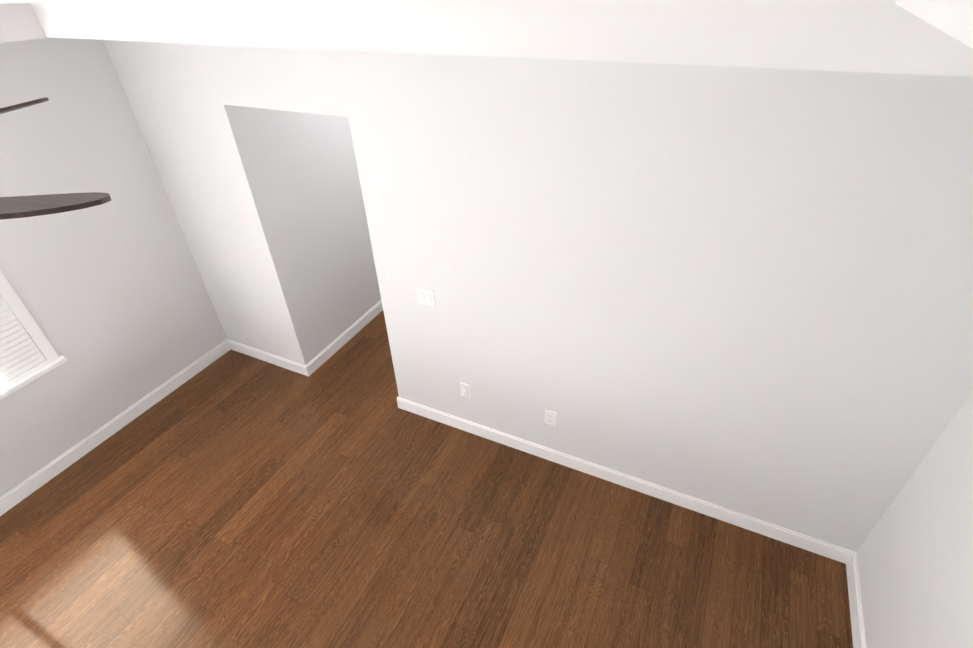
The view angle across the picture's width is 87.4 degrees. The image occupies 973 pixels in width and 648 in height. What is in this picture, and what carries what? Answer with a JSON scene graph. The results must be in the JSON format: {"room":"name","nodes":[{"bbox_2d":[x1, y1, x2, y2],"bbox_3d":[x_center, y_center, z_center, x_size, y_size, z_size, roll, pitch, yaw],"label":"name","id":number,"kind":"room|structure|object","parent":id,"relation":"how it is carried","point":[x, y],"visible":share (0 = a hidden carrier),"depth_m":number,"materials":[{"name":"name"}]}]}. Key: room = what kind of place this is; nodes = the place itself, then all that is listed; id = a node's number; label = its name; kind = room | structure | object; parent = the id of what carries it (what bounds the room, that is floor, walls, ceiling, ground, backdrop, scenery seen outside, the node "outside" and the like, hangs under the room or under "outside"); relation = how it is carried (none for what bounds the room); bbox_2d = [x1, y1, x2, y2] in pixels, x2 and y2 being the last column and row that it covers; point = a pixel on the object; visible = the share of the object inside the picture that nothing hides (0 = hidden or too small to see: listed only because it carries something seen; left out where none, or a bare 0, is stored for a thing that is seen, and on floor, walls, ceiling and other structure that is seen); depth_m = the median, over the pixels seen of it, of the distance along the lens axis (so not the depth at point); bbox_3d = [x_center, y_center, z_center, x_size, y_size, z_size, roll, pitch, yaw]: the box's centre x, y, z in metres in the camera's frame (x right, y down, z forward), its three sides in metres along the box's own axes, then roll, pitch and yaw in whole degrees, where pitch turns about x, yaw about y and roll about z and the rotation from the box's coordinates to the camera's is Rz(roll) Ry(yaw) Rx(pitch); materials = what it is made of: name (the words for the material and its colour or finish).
{"room":"empty bedroom","nodes":[
{"label":"empty bedroom","id":0,"kind":"room"},
{"bbox_2d":[0,37,226,496],"bbox_3d":[-3.252,0.140,2.020,0.120,3.000,4.292,14,39,22],"label":"wall","id":1,"kind":"structure","parent":0,"point":[113,296],"depth_m":3.24,"materials":[{"name":"white paint"}]},
{"bbox_2d":[0,270,67,399],"bbox_3d":[-2.936,-0.100,2.419,0.045,1.520,1.060,14,39,22],"label":"window","id":2,"kind":"structure","parent":1,"relation":"in","point":[28,354],"depth_m":3.01,"materials":[{"name":"white paint"}]},
{"bbox_2d":[242,106,380,355],"bbox_3d":[-0.815,-1.714,4.451,0.120,3.000,3.088,14,39,22],"label":"wall","id":3,"kind":"structure","parent":0,"point":[308,167],"depth_m":3.82,"materials":[{"name":"white paint"}]},
{"bbox_2d":[316,300,382,365],"bbox_3d":[-0.710,-0.526,5.276,0.014,0.102,3.087,14,39,22],"label":"baseboard","id":4,"kind":"structure","parent":3,"relation":"attached to","point":[340,341],"depth_m":4.43,"materials":[{"name":"white paint"}]},
{"bbox_2d":[0,310,852,647],"bbox_3d":[0.625,1.305,2.817,7.220,0.060,7.700,14,39,22],"label":"floor","id":5,"kind":"structure","parent":0,"point":[232,498],"depth_m":2.89,"materials":[{"name":"brown wood"}]},
{"bbox_2d":[0,0,972,76],"bbox_3d":[-1.106,-0.330,0.466,4.670,0.548,4.172,14,39,22],"label":"ceiling","id":6,"kind":"structure","parent":0,"point":[884,38],"depth_m":1.41,"materials":[{"name":"white paint"}]},
{"bbox_2d":[103,40,972,551],"bbox_3d":[-0.160,-0.501,2.743,4.864,3.000,0.120,14,39,22],"label":"wall","id":7,"kind":"structure","parent":0,"point":[746,290],"depth_m":2.37,"materials":[{"name":"white paint"}]},
{"bbox_2d":[416,286,435,306],"bbox_3d":[-0.362,-0.159,3.026,0.118,0.116,0.015,14,39,22],"label":"switch plate","id":8,"kind":"object","parent":7,"relation":"attached to","point":[426,296],"visible":1,"depth_m":3.02,"materials":[{"name":"white plastic"}]},
{"bbox_2d":[0,339,865,647],"bbox_3d":[-0.994,1.797,2.085,4.669,0.102,4.312,14,39,22],"label":"baseboard","id":9,"kind":"structure","parent":7,"relation":"attached to","point":[44,475],"depth_m":3.28,"materials":[{"name":"white paint"}]},
{"bbox_2d":[460,382,470,397],"bbox_3d":[-0.149,0.448,3.328,0.072,0.116,0.051,14,39,22],"label":"jack","id":10,"kind":"object","parent":7,"relation":"attached to","point":[465,389],"visible":1,"depth_m":3.33,"materials":[{"name":"white plastic"}]},
{"bbox_2d":[544,409,555,425],"bbox_3d":[0.392,0.577,3.129,0.072,0.116,0.009,14,39,22],"label":"electrical outlet","id":11,"kind":"object","parent":7,"relation":"attached to","point":[550,417],"visible":1,"depth_m":3.12,"materials":[{"name":"white plastic"}]},
{"bbox_2d":[856,392,972,647],"bbox_3d":[1.694,0.431,1.358,0.165,3.000,1.521,14,39,22],"label":"wall","id":12,"kind":"structure","parent":0,"point":[914,553],"depth_m":2.04,"materials":[{"name":"white paint"}]},
{"bbox_3d":[-1.138,-0.448,0.354,2.880,0.225,2.410,14,39,22],"label":"ceiling","id":13,"kind":"structure","parent":0,"visible":0},
{"bbox_2d":[0,97,110,219],"bbox_3d":[-1.161,-0.124,0.622,1.253,0.612,1.269,14,39,22],"label":"ceiling fan","id":14,"kind":"object","parent":13,"relation":"hanging from","point":[23,206],"visible":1,"depth_m":0.62,"materials":[{"name":"brown wood"}]}
]}

